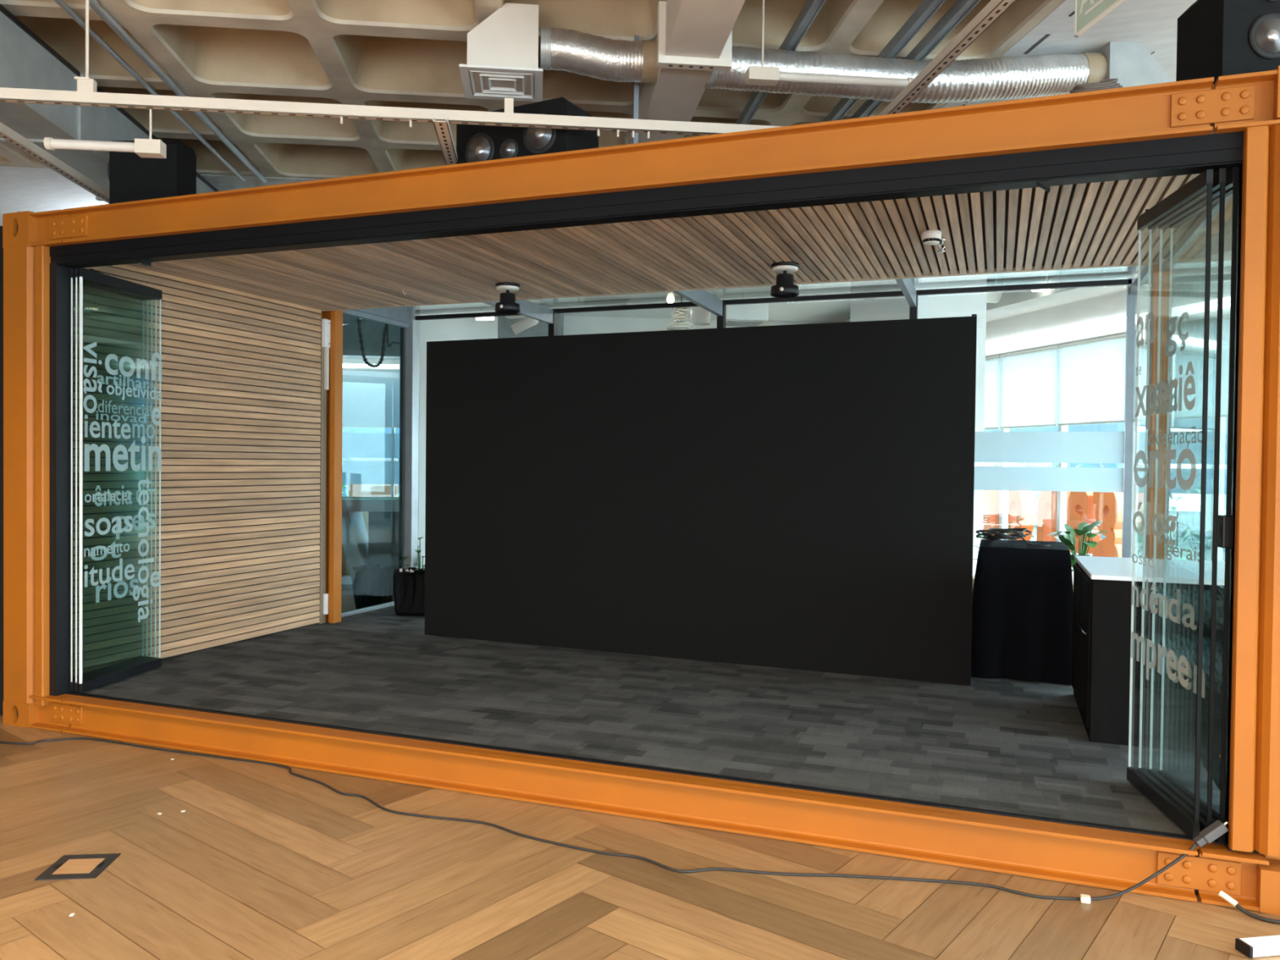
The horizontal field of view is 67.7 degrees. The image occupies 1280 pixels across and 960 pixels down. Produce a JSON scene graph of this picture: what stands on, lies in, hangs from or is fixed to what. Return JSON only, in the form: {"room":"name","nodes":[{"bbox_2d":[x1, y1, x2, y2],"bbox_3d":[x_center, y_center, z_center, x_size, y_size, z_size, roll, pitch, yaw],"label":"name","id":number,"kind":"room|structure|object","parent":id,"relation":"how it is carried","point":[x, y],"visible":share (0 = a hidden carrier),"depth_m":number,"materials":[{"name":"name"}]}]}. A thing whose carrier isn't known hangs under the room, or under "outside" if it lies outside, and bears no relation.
{"room":"office common area","nodes":[
{"label":"office common area","id":0,"kind":"room"},
{"bbox_2d":[0,226,4,715],"bbox_3d":[-3.392,-0.064,6.805,0.320,2.880,2.480,1,1,21],"label":"wall partition","id":1,"kind":"structure","parent":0,"point":[2,671],"depth_m":5.62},
{"bbox_2d":[72,264,327,676],"bbox_3d":[-3.055,-0.095,6.738,0.038,2.590,2.512,1,1,21],"label":"wall","id":2,"kind":"structure","parent":0,"point":[243,394],"depth_m":6.72,"materials":[{"name":"beige wood"}]},
{"bbox_2d":[323,593,328,614],"bbox_3d":[-2.602,1.026,7.907,0.027,0.170,0.032,1,1,21],"label":"box","id":3,"kind":"object","parent":2,"relation":"attached to","point":[325,595],"visible":1,"depth_m":7.89,"materials":[{"name":"white plastic"}]},
{"bbox_2d":[321,319,330,347],"bbox_3d":[-2.579,-1.204,7.851,0.038,0.230,0.067,1,1,21],"label":"alarm box","id":4,"kind":"object","parent":2,"relation":"attached to","point":[326,323],"visible":1,"depth_m":7.83,"materials":[{"name":"white plastic"}]},
{"bbox_2d":[324,347,328,390],"bbox_3d":[-2.582,-0.916,7.873,0.027,0.345,0.028,1,1,21],"label":"trim strip","id":5,"kind":"object","parent":2,"relation":"attached to","point":[326,349],"visible":1,"depth_m":7.86,"materials":[{"name":"beige plastic"}]},
{"bbox_2d":[370,459,398,497],"bbox_3d":[-4.440,0.573,16.605,0.420,1.850,0.300,1,1,-6],"label":"panel","id":6,"kind":"object","parent":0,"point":[376,490],"visible":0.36,"depth_m":16.45,"materials":[{"name":"white"}]},
{"bbox_2d":[415,302,497,568],"bbox_3d":[-1.947,-0.542,10.262,0.050,3.750,1.580,1,1,21],"label":"wall","id":7,"kind":"structure","parent":0,"point":[470,328],"depth_m":9.70,"materials":[{"name":"paint"}]},
{"bbox_2d":[342,315,825,370],"bbox_3d":[-6.641,-0.686,14.282,19.900,4.400,0.250,1,1,-6],"label":"wall","id":8,"kind":"structure","parent":0,"point":[572,325],"depth_m":14.79,"materials":[{"name":"white paint"}]},
{"bbox_2d":[342,369,399,497],"bbox_3d":[-8.647,-0.673,14.040,13.900,2.060,0.080,1,1,-6],"label":"window","id":9,"kind":"structure","parent":8,"relation":"in","point":[354,445],"depth_m":14.52,"materials":[{"name":"clear glass"}]},
{"bbox_2d":[342,372,392,427],"bbox_3d":[-4.253,-1.211,14.438,0.996,0.825,0.017,1,1,-6],"label":"roller blind","id":10,"kind":"object","parent":9,"relation":"attached to","point":[367,397],"visible":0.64,"depth_m":14.45,"materials":[{"name":"fabric"}]},
{"bbox_2d":[393,373,399,427],"bbox_3d":[-3.249,-1.202,14.547,0.992,0.825,0.017,1,1,-6],"label":"roller blind","id":11,"kind":"object","parent":9,"relation":"attached to","point":[396,375],"visible":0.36,"depth_m":14.49,"materials":[{"name":"fabric"}]},
{"bbox_2d":[342,363,399,368],"bbox_3d":[-4.704,-1.689,14.026,2.280,0.055,0.060,1,1,-6],"label":"tube light","id":12,"kind":"object","parent":8,"relation":"hanging from","point":[344,365],"visible":0.36,"depth_m":14.08,"materials":[{"name":"white"}]},
{"bbox_2d":[342,306,563,359],"bbox_3d":[-8.816,-2.228,13.591,15.400,0.740,0.400,1,1,-6],"label":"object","id":13,"kind":"structure","parent":8,"relation":"attached to","point":[372,331],"depth_m":13.94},
{"bbox_2d":[0,0,1196,323],"bbox_3d":[-4.877,-2.659,3.349,26.094,0.566,22.395,1,1,-6],"label":"ceiling","id":14,"kind":"structure","parent":0,"point":[386,53],"depth_m":5.76,"materials":[{"name":"concrete"}]},
{"bbox_2d":[0,4,218,204],"bbox_3d":[-3.457,-2.131,5.823,0.450,0.405,8.800,1,1,-6],"label":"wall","id":15,"kind":"structure","parent":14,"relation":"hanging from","point":[27,61],"depth_m":5.27,"materials":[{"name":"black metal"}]},
{"bbox_2d":[0,121,109,202],"bbox_3d":[-3.269,-1.734,4.518,0.100,0.200,4.150,1,1,-6],"label":"channel","id":16,"kind":"object","parent":15,"relation":"hanging from","point":[6,133],"visible":0.7,"depth_m":5.44,"materials":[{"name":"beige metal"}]},
{"bbox_2d":[53,0,245,181],"bbox_3d":[-2.820,-2.352,4.329,0.032,0.030,6.700,1,1,-6],"label":"conduit pipe","id":17,"kind":"object","parent":14,"relation":"attached to","point":[61,3],"visible":1,"depth_m":5.57,"materials":[{"name":"silver metal"}]},
{"bbox_2d":[84,0,266,182],"bbox_3d":[-2.661,-2.347,4.346,0.044,0.042,6.700,1,1,-6],"label":"conduit pipe","id":18,"kind":"object","parent":14,"relation":"attached to","point":[95,5],"visible":1,"depth_m":5.54,"materials":[{"name":"silver metal"}]},
{"bbox_2d":[356,317,388,368],"bbox_3d":[-2.687,-1.796,9.600,0.340,1.343,0.062,1,1,0],"label":"hanging cable","id":19,"kind":"object","parent":14,"relation":"hanging from","point":[359,321],"visible":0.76,"depth_m":9.59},
{"bbox_2d":[0,0,779,138],"bbox_3d":[-2.172,-1.976,4.135,6.573,0.780,0.044,1,1,-6],"label":"channel","id":20,"kind":"object","parent":14,"relation":"hanging from","point":[86,94],"visible":0.84,"depth_m":4.22,"materials":[{"name":"white metal"}]},
{"bbox_2d":[43,109,166,158],"bbox_3d":[-2.321,-1.518,4.147,0.480,0.200,0.070,1,1,-6],"label":"lamp","id":21,"kind":"object","parent":20,"relation":"hanging from","point":[144,148],"visible":1,"depth_m":4.13,"materials":[{"name":"white metal"}]},
{"bbox_2d":[432,115,457,164],"bbox_3d":[-0.913,-1.585,4.538,0.062,0.028,0.737,1,1,-6],"label":"channel","id":22,"kind":"object","parent":20,"relation":"hanging from","point":[442,128],"visible":0.78,"depth_m":4.43,"materials":[{"name":"beige metal"}]},
{"bbox_2d":[386,306,408,346],"bbox_3d":[-2.433,-1.896,9.600,0.217,1.143,0.035,1,1,0],"label":"hanging cable","id":23,"kind":"object","parent":14,"relation":"hanging from","point":[392,342],"visible":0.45,"depth_m":9.60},
{"bbox_2d":[475,303,493,319],"bbox_3d":[-1.587,-2.042,9.794,0.180,0.808,0.050,1,1,0],"label":"lamp","id":24,"kind":"object","parent":14,"relation":"hanging from","point":[485,317],"visible":0.36,"depth_m":9.78,"materials":[{"name":"white"}]},
{"bbox_2d":[458,3,542,102],"bbox_3d":[-0.713,-2.223,4.967,0.414,0.340,0.414,1,1,-6],"label":"ceiling vent","id":25,"kind":"object","parent":14,"relation":"in","point":[503,49],"visible":1,"depth_m":4.79,"materials":[{"name":"white metal"}]},
{"bbox_2d":[504,315,538,334],"bbox_3d":[-1.161,-1.931,9.400,0.335,1.007,0.145,1,1,13],"label":"wall fixture","id":26,"kind":"object","parent":14,"relation":"hanging from","point":[526,322],"visible":0.51,"depth_m":9.36,"materials":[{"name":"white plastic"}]},
{"bbox_2d":[577,293,635,306],"bbox_3d":[-0.325,-2.068,9.194,0.520,0.708,0.520,1,1,-6],"label":"ceiling panel","id":27,"kind":"object","parent":14,"relation":"hanging from","point":[613,300],"visible":0.53,"depth_m":9.12,"materials":[{"name":"white plastic"}]},
{"bbox_2d":[666,291,674,302],"bbox_3d":[0.289,-2.030,8.894,0.072,0.761,0.071,1,1,21],"label":"light","id":28,"kind":"object","parent":14,"relation":"hanging from","point":[670,299],"visible":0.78,"depth_m":8.88,"materials":[{"name":"white"}]},
{"bbox_2d":[666,296,693,330],"bbox_3d":[0.395,-1.917,9.197,0.263,0.995,0.188,1,1,6],"label":"lamp","id":29,"kind":"object","parent":14,"relation":"hanging from","point":[680,324],"visible":0.8,"depth_m":9.18,"materials":[{"name":"white plastic"}]},
{"bbox_2d":[626,0,745,144],"bbox_3d":[0.283,-2.041,4.168,0.430,0.600,5.100,1,1,-6],"label":"duct","id":30,"kind":"object","parent":14,"relation":"hanging from","point":[694,38],"visible":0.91,"depth_m":4.63,"materials":[{"name":"white metal"}]},
{"bbox_2d":[540,26,658,83],"bbox_3d":[-0.203,-2.188,4.925,0.628,0.255,0.210,1,1,-3],"label":"flexible duct","id":31,"kind":"object","parent":30,"relation":"attached to","point":[570,51],"visible":0.98,"depth_m":4.84,"materials":[{"name":"metal"}]},
{"bbox_2d":[702,45,1107,103],"bbox_3d":[1.413,-2.175,5.091,2.172,0.309,0.224,1,1,-6],"label":"flexible duct","id":32,"kind":"object","parent":30,"relation":"attached to","point":[974,80],"visible":0.82,"depth_m":5.03,"materials":[{"name":"metal"}]},
{"bbox_2d":[877,0,1016,115],"bbox_3d":[1.378,-1.845,3.837,0.050,0.046,2.600,1,1,-6],"label":"channel","id":33,"kind":"object","parent":30,"relation":"attached to","point":[993,9],"visible":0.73,"depth_m":4.12,"materials":[{"name":"beige metal"}]},
{"bbox_2d":[1074,0,1124,36],"bbox_3d":[1.564,-1.653,3.176,0.014,0.182,0.398,1,1,-6],"label":"exit sign","id":34,"kind":"object","parent":33,"relation":"hanging from","point":[1087,12],"visible":1,"depth_m":3.29,"materials":[{"name":"plastic"}]},
{"bbox_2d":[690,306,710,325],"bbox_3d":[0.612,-1.992,9.593,0.200,0.854,0.200,1,1,21],"label":"drum pendant","id":35,"kind":"object","parent":14,"relation":"hanging from","point":[700,316],"visible":0.48,"depth_m":9.52,"materials":[{"name":"white plastic"}]},
{"bbox_2d":[725,287,768,326],"bbox_3d":[0.997,-1.955,9.193,0.400,0.906,0.400,1,1,-6],"label":"projector","id":36,"kind":"object","parent":14,"relation":"hanging from","point":[749,314],"visible":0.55,"depth_m":9.01,"materials":[{"name":"white plastic"}]},
{"bbox_2d":[725,320,763,326],"bbox_3d":[0.993,-1.507,9.201,0.320,0.008,0.320,1,1,-6],"label":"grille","id":37,"kind":"object","parent":36,"relation":"attached to","point":[731,323],"depth_m":9.18,"materials":[{"name":"grey metal"}]},
{"bbox_2d":[734,0,826,124],"bbox_3d":[0.849,-2.303,4.577,0.050,0.067,5.800,1,1,-6],"label":"strut","id":38,"kind":"object","parent":14,"relation":"attached to","point":[811,8],"visible":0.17,"depth_m":4.95,"materials":[{"name":"grey metal"}]},
{"bbox_2d":[746,0,913,88],"bbox_3d":[0.918,-2.117,4.587,0.812,0.447,0.070,1,1,-6],"label":"lamp","id":39,"kind":"object","parent":14,"relation":"hanging from","point":[755,75],"visible":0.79,"depth_m":4.57,"materials":[{"name":"white metal"}]},
{"bbox_2d":[822,0,946,121],"bbox_3d":[1.406,-2.298,4.637,0.050,0.067,5.800,1,1,-6],"label":"strut","id":40,"kind":"object","parent":14,"relation":"attached to","point":[926,11],"visible":0.38,"depth_m":4.94,"materials":[{"name":"grey metal"}]},
{"bbox_2d":[849,0,981,119],"bbox_3d":[1.565,-2.296,4.654,0.050,0.067,5.800,1,1,-6],"label":"strut","id":41,"kind":"object","parent":14,"relation":"attached to","point":[960,9],"visible":0.44,"depth_m":4.93,"materials":[{"name":"grey metal"}]},
{"bbox_2d":[986,273,1003,302],"bbox_3d":[3.663,-2.162,10.398,0.588,0.476,0.180,1,1,0],"label":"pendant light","id":42,"kind":"object","parent":14,"relation":"hanging from","point":[992,297],"visible":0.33,"depth_m":10.32,"materials":[{"name":"white plastic"}]},
{"bbox_2d":[1031,271,1049,291],"bbox_3d":[4.091,-2.136,9.596,0.281,0.491,0.060,1,1,0],"label":"lamp","id":43,"kind":"object","parent":14,"relation":"hanging from","point":[1046,276],"visible":0.12,"depth_m":9.59,"materials":[{"name":"white"}]},
{"bbox_2d":[1096,41,1173,87],"bbox_3d":[2.666,-2.163,5.249,0.370,0.460,0.300,1,1,-6],"label":"duct","id":44,"kind":"object","parent":14,"relation":"hanging from","point":[1132,64],"visible":0.39,"depth_m":5.09,"materials":[{"name":"white metal"}]},
{"bbox_2d":[0,567,1279,959],"bbox_3d":[-4.227,1.369,6.752,30.000,0.003,26.000,1,1,21],"label":"floor","id":45,"kind":"structure","parent":0,"point":[261,861],"depth_m":3.43,"materials":[{"name":"brown wood"}]},
{"bbox_2d":[34,853,120,880],"bbox_3d":[-2.094,1.442,3.566,0.208,0.006,0.216,1,1,-6],"label":"outlet box","id":46,"kind":"object","parent":45,"relation":"in","point":[90,865],"visible":1,"depth_m":3.56,"materials":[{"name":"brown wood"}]},
{"bbox_2d":[341,511,368,574],"bbox_3d":[-3.968,0.825,12.999,0.400,0.880,0.400,1,1,21],"label":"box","id":47,"kind":"object","parent":45,"relation":"on","point":[344,568],"visible":0.1,"depth_m":12.79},
{"bbox_2d":[341,496,399,589],"bbox_3d":[-3.189,0.759,11.738,2.020,1.070,0.940,1,1,-6],"label":"table","id":48,"kind":"object","parent":45,"relation":"on","point":[380,546],"visible":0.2,"depth_m":11.42,"materials":[{"name":"glass"}]},
{"bbox_2d":[351,564,394,609],"bbox_3d":[-2.743,1.107,9.846,0.356,0.448,0.356,1,1,8],"label":"waste bin","id":49,"kind":"object","parent":45,"relation":"on","point":[372,585],"visible":0.8,"depth_m":9.71,"materials":[{"name":"black plastic"}]},
{"bbox_2d":[398,537,425,568],"bbox_3d":[-2.140,0.954,9.184,0.355,0.791,0.352,1,1,7],"label":"potted plant","id":50,"kind":"object","parent":45,"relation":"on","point":[418,551],"visible":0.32,"depth_m":9.19,"materials":[{"name":"green plant"}]},
{"bbox_2d":[0,737,1228,903],"bbox_3d":[-1.417,1.295,4.429,7.288,0.288,0.522,1,1,21],"label":"cable","id":51,"kind":"object","parent":45,"relation":"on","point":[1216,829],"visible":1,"depth_m":3.57,"materials":[{"name":"grey plastic"}]},
{"bbox_2d":[2,65,1279,915],"bbox_3d":[0.072,-0.066,6.217,6.380,2.978,4.054,1,1,21],"label":"shipping container","id":52,"kind":"object","parent":45,"relation":"on","point":[1249,103],"depth_m":3.98,"materials":[{"name":"orange metal"}]},
{"bbox_2d":[107,140,196,204],"bbox_3d":[-2.881,-1.735,5.639,0.420,0.480,0.238,1,1,3],"label":"loudspeaker","id":53,"kind":"object","parent":52,"relation":"on","point":[132,177],"visible":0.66,"depth_m":5.53,"materials":[{"name":"black plastic"}]},
{"bbox_2d":[341,309,419,617],"bbox_3d":[-2.418,-0.190,8.633,0.130,2.769,1.270,1,1,21],"label":"door frame","id":54,"kind":"structure","parent":52,"relation":"attached to","point":[352,313],"depth_m":9.12,"materials":[{"name":"grey metal"}]},
{"bbox_2d":[456,97,598,164],"bbox_3d":[-0.562,-1.622,4.712,0.640,0.335,0.320,1,1,28],"label":"loudspeaker","id":55,"kind":"object","parent":52,"relation":"on","point":[474,143],"visible":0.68,"depth_m":4.57,"materials":[{"name":"black plastic"}]},
{"bbox_2d":[49,131,1244,850],"bbox_3d":[-0.594,0.006,4.424,5.808,2.543,0.120,1,1,21],"label":"door frame","id":56,"kind":"structure","parent":52,"relation":"attached to","point":[1196,154],"depth_m":4.22,"materials":[{"name":"black metal"}]},
{"bbox_2d":[70,267,162,692],"bbox_3d":[-3.189,-0.007,5.789,0.163,2.419,0.745,1,1,8],"label":"door","id":57,"kind":"structure","parent":56,"relation":"in","point":[88,274],"depth_m":5.73,"materials":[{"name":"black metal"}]},
{"bbox_2d":[1126,167,1239,843],"bbox_3d":[2.125,0.085,3.733,0.140,2.419,0.697,1,1,8],"label":"door","id":58,"kind":"structure","parent":56,"relation":"attached to","point":[1203,181],"depth_m":3.61,"materials":[{"name":"clear glass"}]},
{"bbox_2d":[74,605,1258,853],"bbox_3d":[0.059,1.256,6.286,6.250,0.031,3.865,1,1,21],"label":"floor","id":59,"kind":"structure","parent":52,"relation":"on","point":[1003,744],"depth_m":5.18,"materials":[{"name":"grey carpet"}]},
{"bbox_2d":[392,567,425,616],"bbox_3d":[-1.968,0.978,8.442,0.389,0.410,0.328,1,1,6],"label":"waste bin","id":60,"kind":"object","parent":59,"relation":"on","point":[409,584],"visible":0.74,"depth_m":8.30,"materials":[{"name":"black plastic"}]},
{"bbox_2d":[424,314,977,685],"bbox_3d":[0.308,0.091,6.901,4.013,2.284,0.602,1,1,23],"label":"wall","id":61,"kind":"structure","parent":59,"relation":"on","point":[797,496],"depth_m":6.49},
{"bbox_2d":[970,528,1073,684],"bbox_3d":[2.570,0.790,6.435,0.745,0.942,0.920,1,1,21],"label":"draped table","id":62,"kind":"object","parent":59,"relation":"on","point":[1023,593],"depth_m":6.08,"materials":[{"name":"black fabric"}]},
{"bbox_2d":[1071,555,1225,755],"bbox_3d":[2.860,0.969,5.029,1.033,1.008,1.090,1,1,21],"label":"base cabinet","id":63,"kind":"object","parent":59,"relation":"on","point":[1102,604],"visible":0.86,"depth_m":4.65,"materials":[{"name":"black laminate"}]},
{"bbox_2d":[1074,555,1225,585],"bbox_3d":[2.876,0.477,5.017,1.010,0.023,1.090,1,1,20],"label":"countertop","id":64,"kind":"structure","parent":63,"relation":"on","point":[1108,568],"depth_m":4.93,"materials":[{"name":"white laminate"}]},
{"bbox_2d":[128,123,1213,311],"bbox_3d":[-0.181,-1.351,5.611,6.190,0.054,2.505,1,1,21],"label":"ceiling slats","id":65,"kind":"structure","parent":52,"relation":"attached to","point":[1086,225],"depth_m":5.57,"materials":[{"name":"brown wood"}]},
{"bbox_2d":[494,282,519,313],"bbox_3d":[-0.916,-1.258,6.605,0.176,0.190,0.180,1,1,21],"label":"ceiling spotlight","id":66,"kind":"object","parent":65,"relation":"attached to","point":[507,304],"visible":1,"depth_m":6.56,"materials":[{"name":"black metal"}]},
{"bbox_2d":[770,261,799,297],"bbox_3d":[0.887,-1.225,5.853,0.176,0.190,0.180,1,1,21],"label":"ceiling spotlight","id":67,"kind":"object","parent":65,"relation":"attached to","point":[784,287],"visible":1,"depth_m":5.80,"materials":[{"name":"black plastic"}]},
{"bbox_2d":[921,229,941,244],"bbox_3d":[1.526,-1.268,5.000,0.100,0.062,0.099,1,1,21],"label":"smoke detector","id":68,"kind":"object","parent":65,"relation":"attached to","point":[933,237],"visible":1,"depth_m":4.96,"materials":[{"name":"white plastic"}]},
{"bbox_2d":[937,237,945,252],"bbox_3d":[1.625,-1.266,5.147,0.040,0.069,0.040,1,1,21],"label":"sprinkler head","id":69,"kind":"object","parent":65,"relation":"attached to","point":[942,239],"visible":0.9,"depth_m":5.14},
{"bbox_2d":[352,268,1137,324],"bbox_3d":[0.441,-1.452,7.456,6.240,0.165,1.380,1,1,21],"label":"window","id":70,"kind":"structure","parent":52,"relation":"attached to","point":[703,299],"depth_m":7.96,"materials":[{"name":"clear glass"}]},
{"bbox_2d":[415,278,1135,557],"bbox_3d":[0.667,-0.143,8.099,6.275,2.759,0.110,1,1,21],"label":"window","id":71,"kind":"structure","parent":52,"relation":"attached to","point":[1101,447],"depth_m":7.21,"materials":[{"name":"clear glass"}]},
{"bbox_2d":[1127,265,1148,558],"bbox_3d":[3.379,-0.056,6.439,0.040,2.699,1.220,1,1,21],"label":"window","id":72,"kind":"structure","parent":52,"relation":"attached to","point":[1144,273],"depth_m":6.61,"materials":[{"name":"clear glass"}]},
{"bbox_2d":[1158,193,1232,588],"bbox_3d":[2.749,0.007,4.727,0.030,2.577,2.210,1,1,21],"label":"glass door","id":73,"kind":"structure","parent":52,"relation":"attached to","point":[1201,223],"depth_m":4.89,"materials":[{"name":"clear glass"}]},
{"bbox_2d":[1176,0,1279,84],"bbox_3d":[2.240,-1.615,3.525,0.340,0.420,0.320,1,1,0],"label":"loudspeaker","id":74,"kind":"object","parent":52,"relation":"on","point":[1215,38],"visible":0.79,"depth_m":3.39,"materials":[{"name":"black plastic"}]},
{"bbox_2d":[1046,520,1107,589],"bbox_3d":[3.946,0.895,8.594,1.002,1.058,0.579,1,1,21],"label":"potted plant","id":75,"kind":"object","parent":45,"relation":"on","point":[1068,539],"visible":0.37,"depth_m":8.53,"materials":[{"name":"green plant"}]},
{"bbox_2d":[1217,890,1279,924],"bbox_3d":[2.174,1.466,3.245,0.356,0.062,0.079,1,1,21],"label":"cable","id":76,"kind":"object","parent":45,"relation":"on","point":[1221,894],"visible":1,"depth_m":3.27,"materials":[{"name":"grey plastic"}]},
{"bbox_2d":[1235,934,1279,958],"bbox_3d":[2.297,1.482,3.082,0.800,0.035,0.060,0,1,-9],"label":"metal bar","id":77,"kind":"object","parent":45,"relation":"on","point":[1260,946],"visible":1,"depth_m":3.01,"materials":[{"name":"white metal"}]},
{"bbox_2d":[850,274,986,577],"bbox_3d":[2.903,-0.512,10.063,1.092,3.800,0.837,0,1,-25],"label":"wall","id":78,"kind":"structure","parent":0,"point":[963,304],"depth_m":9.84,"materials":[{"name":"paint"}]},
{"bbox_2d":[840,215,1232,356],"bbox_3d":[6.092,-0.389,4.800,0.270,4.400,22.600,0,1,-15],"label":"wall","id":79,"kind":"structure","parent":0,"point":[1188,290],"depth_m":9.97,"materials":[{"name":"white paint"}]},
{"bbox_2d":[984,354,1000,429],"bbox_3d":[4.104,-1.050,11.686,0.044,0.876,0.964,0,1,-15],"label":"roller blind","id":80,"kind":"object","parent":79,"relation":"attached to","point":[993,363],"visible":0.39,"depth_m":11.35,"materials":[{"name":"white fabric"}]},
{"bbox_2d":[985,296,1230,351],"bbox_3d":[4.969,-1.520,8.306,0.040,0.080,14.000,0,1,-15],"label":"light strip","id":81,"kind":"object","parent":79,"relation":"attached to","point":[1199,307],"visible":0.33,"depth_m":9.74,"materials":[{"name":"white plastic"}]},
{"bbox_2d":[986,230,1231,322],"bbox_3d":[5.722,-1.833,4.670,0.530,0.155,22.600,0,1,-15],"label":"ceiling","id":82,"kind":"structure","parent":79,"relation":"attached to","point":[1012,303],"depth_m":9.29,"materials":[{"name":"white paint"}]},
{"bbox_2d":[999,321,1225,561],"bbox_3d":[4.815,-0.069,9.330,0.080,2.740,12.000,0,1,-15],"label":"window","id":83,"kind":"structure","parent":79,"relation":"in","point":[1061,495],"depth_m":8.40,"materials":[{"name":"clear glass"}]},
{"bbox_2d":[1000,344,1058,428],"bbox_3d":[4.364,-1.031,10.735,0.044,0.876,0.968,0,1,-15],"label":"roller blind","id":84,"kind":"object","parent":83,"relation":"attached to","point":[1029,377],"visible":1,"depth_m":10.71,"materials":[{"name":"white fabric"}]},
{"bbox_2d":[1057,332,1125,425],"bbox_3d":[4.626,-1.012,9.777,0.044,0.876,0.978,0,1,-15],"label":"roller blind","id":85,"kind":"object","parent":83,"relation":"attached to","point":[1091,380],"visible":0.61,"depth_m":9.76,"materials":[{"name":"white fabric"}]},
{"bbox_2d":[1144,317,1214,421],"bbox_3d":[4.887,-0.993,8.821,0.044,0.876,0.965,0,1,-15],"label":"roller blind","id":86,"kind":"object","parent":83,"relation":"attached to","point":[1193,350],"visible":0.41,"depth_m":8.55,"materials":[{"name":"white fabric"}]},
{"bbox_2d":[1213,314,1230,417],"bbox_3d":[5.147,-0.974,7.871,0.044,0.876,0.965,0,1,-15],"label":"roller blind","id":87,"kind":"object","parent":83,"relation":"attached to","point":[1226,318],"visible":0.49,"depth_m":8.24,"materials":[{"name":"white fabric"}]},
{"label":"outside","id":88,"kind":"structure","parent":0,"visible":0},
{"bbox_2d":[1030,528,1225,561],"bbox_3d":[7.697,1.575,21.513,70.000,0.060,50.000,1,1,21],"label":"floor","id":89,"kind":"structure","parent":88,"point":[1033,539],"depth_m":20.89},
{"bbox_2d":[342,484,348,496],"bbox_3d":[-6.147,0.508,19.466,2.147,1.950,1.835,1,1,21],"label":"shrub","id":90,"kind":"object","parent":89,"relation":"on","point":[344,486],"visible":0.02,"depth_m":19.70,"materials":[{"name":"green plant"}]},
{"bbox_2d":[348,459,371,497],"bbox_3d":[-4.823,0.569,16.604,0.420,1.850,0.300,1,1,-6],"label":"panel","id":91,"kind":"object","parent":89,"relation":"on","point":[354,490],"visible":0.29,"depth_m":16.45,"materials":[{"name":"white"}]},
{"bbox_2d":[342,426,399,497],"bbox_3d":[-8.620,-2.299,31.432,14.000,7.000,3.030,1,1,-6],"label":"building","id":92,"kind":"structure","parent":89,"relation":"on","point":[344,429],"depth_m":29.95,"materials":[{"name":"white"}]},
{"bbox_2d":[982,489,999,535],"bbox_3d":[4.867,0.845,12.986,0.192,1.630,0.401,0,1,-15],"label":"sign letter","id":93,"kind":"object","parent":89,"relation":"on","point":[991,497],"visible":0.16,"depth_m":13.03,"materials":[{"name":"orange plastic"}]},
{"bbox_2d":[982,464,1037,539],"bbox_3d":[5.717,0.719,15.539,1.979,1.945,1.933,1,1,21],"label":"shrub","id":94,"kind":"object","parent":89,"relation":"on","point":[1035,516],"visible":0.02,"depth_m":15.32,"materials":[{"name":"green plant"}]},
{"bbox_2d":[1007,490,1035,540],"bbox_3d":[4.981,0.859,12.568,0.192,1.618,0.376,0,1,-15],"label":"sign letter","id":95,"kind":"object","parent":89,"relation":"on","point":[1020,503],"visible":0.62,"depth_m":12.42,"materials":[{"name":"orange plastic"}]},
{"bbox_2d":[982,349,1093,528],"bbox_3d":[13.296,-2.045,30.351,3.030,7.000,8.000,0,1,-15],"label":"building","id":96,"kind":"structure","parent":89,"relation":"on","point":[1076,428],"depth_m":28.79,"materials":[{"name":"white"}]},
{"bbox_2d":[1019,462,1080,541],"bbox_3d":[7.829,0.600,18.459,2.102,2.156,2.065,1,1,21],"label":"shrub","id":97,"kind":"object","parent":89,"relation":"on","point":[1037,494],"visible":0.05,"depth_m":18.46,"materials":[{"name":"green plant"}]},
{"bbox_2d":[1036,491,1070,541],"bbox_3d":[5.162,0.873,11.909,0.192,1.615,0.415,0,1,-15],"label":"sign letter","id":98,"kind":"object","parent":89,"relation":"on","point":[1046,511],"visible":0.37,"depth_m":11.95,"materials":[{"name":"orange plastic"}]},
{"bbox_2d":[1066,491,1101,554],"bbox_3d":[5.290,0.881,11.441,0.192,1.619,0.407,0,1,-15],"label":"sign letter","id":99,"kind":"object","parent":89,"relation":"on","point":[1081,508],"visible":0.34,"depth_m":11.34,"materials":[{"name":"orange plastic"}]},
{"bbox_2d":[1092,492,1123,557],"bbox_3d":[5.419,0.892,10.966,0.192,1.615,0.418,0,1,-15],"label":"sign letter","id":100,"kind":"object","parent":89,"relation":"on","point":[1108,507],"visible":0.55,"depth_m":10.88,"materials":[{"name":"orange plastic"}]},
{"bbox_2d":[1092,324,1227,551],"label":"window","id":101,"kind":"structure","parent":89,"relation":"on","point":[1185,425],"depth_m":22.35,"materials":[{"name":"glass"}]},
{"bbox_2d":[1101,472,1226,559],"bbox_3d":[7.446,0.775,13.480,1.859,1.764,1.976,1,1,21],"label":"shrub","id":102,"kind":"object","parent":89,"relation":"on","point":[1187,517],"visible":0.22,"depth_m":13.46,"materials":[{"name":"green plant"}]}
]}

